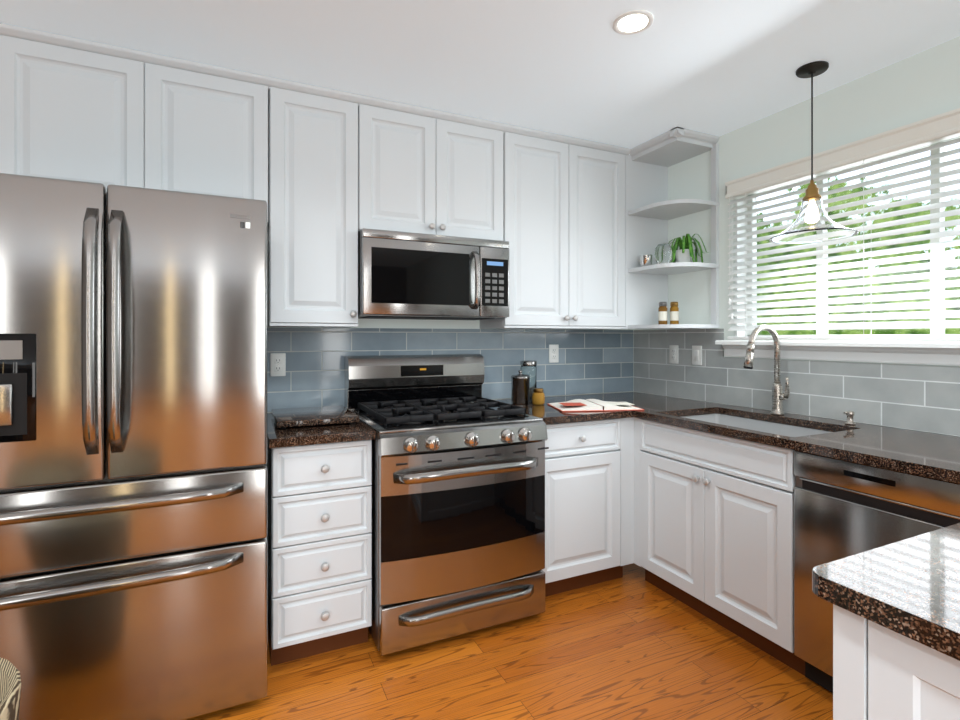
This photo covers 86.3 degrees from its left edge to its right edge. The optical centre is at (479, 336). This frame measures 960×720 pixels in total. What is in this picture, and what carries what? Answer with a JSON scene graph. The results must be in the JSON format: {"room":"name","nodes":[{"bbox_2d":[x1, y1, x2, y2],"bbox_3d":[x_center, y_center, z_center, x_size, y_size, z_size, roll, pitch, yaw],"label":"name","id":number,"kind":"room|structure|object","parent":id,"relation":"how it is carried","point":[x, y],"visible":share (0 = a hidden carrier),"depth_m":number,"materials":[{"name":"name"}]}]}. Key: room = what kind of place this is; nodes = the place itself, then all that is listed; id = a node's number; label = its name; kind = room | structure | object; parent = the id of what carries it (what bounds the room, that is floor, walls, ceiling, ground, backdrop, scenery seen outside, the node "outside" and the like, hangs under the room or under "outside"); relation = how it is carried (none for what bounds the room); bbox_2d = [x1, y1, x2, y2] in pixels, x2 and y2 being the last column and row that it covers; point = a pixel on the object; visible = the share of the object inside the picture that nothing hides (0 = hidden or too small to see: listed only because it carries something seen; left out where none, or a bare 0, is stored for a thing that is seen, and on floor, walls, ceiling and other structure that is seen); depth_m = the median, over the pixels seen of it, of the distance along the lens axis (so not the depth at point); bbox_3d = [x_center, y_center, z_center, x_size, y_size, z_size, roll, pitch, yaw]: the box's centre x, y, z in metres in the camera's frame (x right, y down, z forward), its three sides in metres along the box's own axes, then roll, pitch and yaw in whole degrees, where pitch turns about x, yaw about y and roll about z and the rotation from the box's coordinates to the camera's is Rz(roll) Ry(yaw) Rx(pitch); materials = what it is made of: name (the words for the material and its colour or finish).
{"room":"kitchen","nodes":[
{"label":"kitchen","id":0,"kind":"room"},
{"bbox_2d":[268,319,633,412],"bbox_3d":[-1.560,0.070,2.422,6.030,2.440,0.140,0,0,-25],"label":"wall","id":1,"kind":"structure","parent":0,"point":[362,323],"depth_m":2.92,"materials":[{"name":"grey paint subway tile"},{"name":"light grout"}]},
{"bbox_2d":[0,23,667,329],"bbox_3d":[-0.373,-0.599,2.702,3.357,1.098,0.353,0,0,-25],"label":"upper cabinet","id":2,"kind":"object","parent":1,"relation":"attached to","point":[328,165],"visible":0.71,"depth_m":2.39,"materials":[{"name":"white paint"}]},
{"bbox_2d":[358,228,508,319],"bbox_3d":[-0.267,-0.303,2.703,0.776,0.410,0.440,0,0,-25],"label":"microwave","id":3,"kind":"object","parent":1,"relation":"attached to","point":[402,275],"visible":1,"depth_m":2.53,"materials":[{"name":"silver metal"}]},
{"bbox_2d":[0,0,959,154],"bbox_3d":[-0.196,-1.210,-0.431,6.080,0.120,6.585,0,0,-25],"label":"ceiling","id":4,"kind":"structure","parent":0,"point":[719,68],"depth_m":2.02,"materials":[{"name":"white paint"}]},
{"bbox_2d":[613,10,653,34],"bbox_3d":[0.559,-1.146,1.869,0.144,0.006,0.144,0,0,-25],"label":"recessed light","id":5,"kind":"object","parent":4,"relation":"in","point":[632,22],"visible":1,"depth_m":1.86,"materials":[{"name":"white plastic"}]},
{"bbox_2d":[769,61,858,243],"bbox_3d":[1.419,-0.787,2.189,0.320,0.721,0.320,0,0,-25],"label":"pendant light","id":6,"kind":"object","parent":4,"relation":"hanging from","point":[813,224],"visible":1,"depth_m":2.17,"materials":[{"name":"clear glass"}]},
{"bbox_2d":[186,563,832,719],"bbox_3d":[-0.196,1.350,-0.431,6.080,0.120,6.585,0,0,-25],"label":"floor","id":7,"kind":"structure","parent":0,"point":[623,648],"depth_m":1.95,"materials":[{"name":"brown wood"}]},
{"bbox_2d":[0,657,20,719],"bbox_3d":[-1.100,0.988,0.887,0.456,0.605,0.456,0,0,-25],"label":"woven basket","id":8,"kind":"object","parent":7,"relation":"on","point":[10,679],"visible":1,"depth_m":1.02,"materials":[{"name":"beige wicker"}]},
{"bbox_2d":[0,173,266,719],"bbox_3d":[-1.313,0.405,1.932,0.911,1.770,0.897,0,0,-25],"label":"fridge","id":9,"kind":"object","parent":7,"relation":"on","point":[133,320],"visible":1,"depth_m":1.61,"materials":[{"name":"silver metal"}]},
{"bbox_2d":[344,354,548,655],"bbox_3d":[-0.184,0.695,2.488,0.778,1.190,0.858,0,0,-25],"label":"range","id":10,"kind":"object","parent":7,"relation":"on","point":[458,485],"visible":0.99,"depth_m":2.17,"materials":[{"name":"silver metal"}]},
{"bbox_2d":[266,417,804,675],"bbox_3d":[0.472,0.853,2.053,2.378,0.874,2.247,0,0,-25],"label":"base cabinet","id":11,"kind":"object","parent":7,"relation":"on","point":[708,518],"visible":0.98,"depth_m":2.13,"materials":[{"name":"white paint"}]},
{"bbox_2d":[267,391,959,660],"bbox_3d":[0.614,0.398,1.735,2.390,0.035,2.942,0,0,-25],"label":"countertop","id":12,"kind":"structure","parent":11,"relation":"on","point":[910,587],"depth_m":1.60,"materials":[{"name":"brown stone"}]},
{"bbox_2d":[271,405,358,428],"bbox_3d":[-0.760,0.361,2.336,0.335,0.034,0.405,0,0,-25],"label":"tray","id":13,"kind":"object","parent":12,"relation":"on","point":[283,418],"visible":1,"depth_m":2.22,"materials":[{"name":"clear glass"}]},
{"bbox_2d":[511,370,529,403],"bbox_3d":[0.232,0.284,2.936,0.110,0.189,0.110,0,0,-25],"label":"canister","id":14,"kind":"object","parent":12,"relation":"on","point":[519,382],"visible":1,"depth_m":2.89,"materials":[{"name":"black metal"}]},
{"bbox_2d":[520,360,536,400],"bbox_3d":[0.291,0.261,3.068,0.100,0.236,0.100,0,0,-25],"label":"glass jar","id":15,"kind":"object","parent":12,"relation":"on","point":[528,367],"visible":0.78,"depth_m":3.02,"materials":[{"name":"clear glass"}]},
{"bbox_2d":[532,388,544,404],"bbox_3d":[0.329,0.334,2.881,0.072,0.090,0.072,0,0,-25],"label":"jar","id":16,"kind":"object","parent":12,"relation":"on","point":[538,397],"visible":1,"depth_m":2.85,"materials":[{"name":"yellow"}]},
{"bbox_2d":[547,399,643,411],"bbox_3d":[0.614,0.365,2.767,0.438,0.027,0.298,0,0,-7],"label":"open book","id":17,"kind":"object","parent":12,"relation":"on","point":[574,405],"visible":1,"depth_m":2.69,"materials":[{"name":"white paper"}]},
{"bbox_2d":[682,414,830,436],"bbox_3d":[1.242,0.526,2.371,0.478,0.219,0.749,0,0,-25],"label":"sink","id":18,"kind":"object","parent":12,"relation":"in","point":[746,423],"visible":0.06,"depth_m":2.56,"materials":[{"name":"grey ceramic"}]},
{"bbox_2d":[743,325,789,414],"bbox_3d":[1.380,0.160,2.458,0.260,0.438,0.098,0,0,-25],"label":"faucet","id":19,"kind":"object","parent":12,"relation":"on","point":[778,396],"visible":1,"depth_m":2.50,"materials":[{"name":"silver metal"}]},
{"bbox_2d":[843,411,855,424],"bbox_3d":[1.602,0.350,2.225,0.060,0.057,0.040,0,0,-25],"label":"soap dispenser","id":20,"kind":"object","parent":12,"relation":"on","point":[850,414],"visible":1,"depth_m":2.22,"materials":[{"name":"silver metal"}]},
{"bbox_2d":[794,450,959,692],"bbox_3d":[1.569,0.849,1.744,0.602,0.858,0.628,0,0,-25],"label":"dishwasher","id":21,"kind":"object","parent":7,"relation":"on","point":[842,508],"visible":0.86,"depth_m":1.76,"materials":[{"name":"silver metal"}]},
{"bbox_2d":[833,604,959,719],"bbox_3d":[1.434,0.853,0.881,1.629,0.874,0.643,0,0,-25],"label":"base cabinet","id":22,"kind":"object","parent":7,"relation":"on","point":[880,673],"visible":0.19,"depth_m":0.76,"materials":[{"name":"white paint"}]},
{"bbox_2d":[634,36,959,436],"bbox_3d":[2.449,0.070,0.807,0.140,2.440,6.185,0,0,-25],"label":"wall","id":23,"kind":"structure","parent":0,"point":[925,84],"depth_m":2.54,"materials":[{"name":"grey paint"}]},
{"bbox_2d":[267,327,959,435],"bbox_3d":[0.611,0.165,1.734,2.399,0.426,2.943,0,0,-25],"label":"backsplash","id":24,"kind":"structure","parent":23,"relation":"attached to","point":[925,398],"depth_m":2.78,"materials":[{"name":"tile"}]},
{"bbox_2d":[270,353,285,375],"bbox_3d":[-1.018,0.140,2.582,0.072,0.116,0.009,0,0,-25],"label":"outlet","id":25,"kind":"object","parent":24,"relation":"attached to","point":[277,360],"visible":1,"depth_m":2.58,"materials":[{"name":"white plastic"}]},
{"bbox_2d":[549,344,558,362],"bbox_3d":[0.474,0.106,3.281,0.072,0.116,0.009,0,0,-25],"label":"outlet","id":26,"kind":"object","parent":24,"relation":"attached to","point":[554,348],"visible":1,"depth_m":3.28,"materials":[{"name":"white plastic"}]},
{"bbox_2d":[669,345,677,363],"bbox_3d":[1.221,0.110,3.228,0.009,0.116,0.072,0,0,-25],"label":"outlet","id":27,"kind":"object","parent":24,"relation":"attached to","point":[673,349],"visible":1,"depth_m":3.22,"materials":[{"name":"white plastic"}]},
{"bbox_2d":[692,346,701,364],"bbox_3d":[1.297,0.110,3.064,0.010,0.116,0.072,0,0,-25],"label":"outlet","id":28,"kind":"object","parent":24,"relation":"attached to","point":[696,350],"visible":1,"depth_m":3.06,"materials":[{"name":"white plastic"}]},
{"bbox_2d":[628,127,718,328],"bbox_3d":[1.142,-0.599,3.040,0.327,1.098,0.388,0,0,-25],"label":"corner shelf","id":29,"kind":"object","parent":23,"relation":"attached to","point":[676,145],"visible":1,"depth_m":2.94,"materials":[{"name":"white paint"}]},
{"bbox_2d":[640,254,652,266],"bbox_3d":[1.005,-0.457,3.099,0.076,0.074,0.076,0,0,-25],"label":"metal cup","id":30,"kind":"object","parent":29,"relation":"on","point":[645,260],"visible":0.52,"depth_m":3.07,"materials":[{"name":"silver metal"}]},
{"bbox_2d":[658,302,666,323],"bbox_3d":[1.103,-0.142,3.090,0.051,0.138,0.050,0,0,-25],"label":"spice jar","id":31,"kind":"object","parent":29,"relation":"on","point":[662,310],"visible":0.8,"depth_m":3.07,"materials":[{"name":"brown"}]},
{"bbox_2d":[655,243,671,263],"bbox_3d":[1.060,-0.480,2.959,0.096,0.122,0.096,0,0,-25],"label":"glass bowl","id":32,"kind":"object","parent":29,"relation":"on","point":[663,252],"visible":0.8,"depth_m":2.92,"materials":[{"name":"clear glass"}]},
{"bbox_2d":[670,302,678,323],"bbox_3d":[1.172,-0.142,3.089,0.051,0.138,0.050,0,0,-25],"label":"spice jar","id":33,"kind":"object","parent":29,"relation":"on","point":[674,310],"visible":0.86,"depth_m":3.07,"materials":[{"name":"brown"}]},
{"bbox_2d":[668,234,707,262],"bbox_3d":[1.186,-0.512,3.022,0.241,0.186,0.293,0,0,-25],"label":"plant pot","id":34,"kind":"object","parent":29,"relation":"on","point":[685,253],"visible":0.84,"depth_m":2.99,"materials":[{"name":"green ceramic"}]},
{"bbox_2d":[715,108,959,365],"bbox_3d":[1.725,-0.370,2.258,0.216,0.960,1.456,0,0,-25],"label":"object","id":35,"kind":"object","parent":23,"relation":"attached to","point":[932,134],"visible":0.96,"depth_m":2.23,"materials":[{"name":"white"}]},
{"label":"outside","id":36,"kind":"structure","parent":0,"visible":0},
{"bbox_2d":[757,143,959,340],"bbox_3d":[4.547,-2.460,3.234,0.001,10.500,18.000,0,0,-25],"label":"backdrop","id":37,"kind":"structure","parent":36,"point":[957,145],"depth_m":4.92,"materials":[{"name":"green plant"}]}
]}

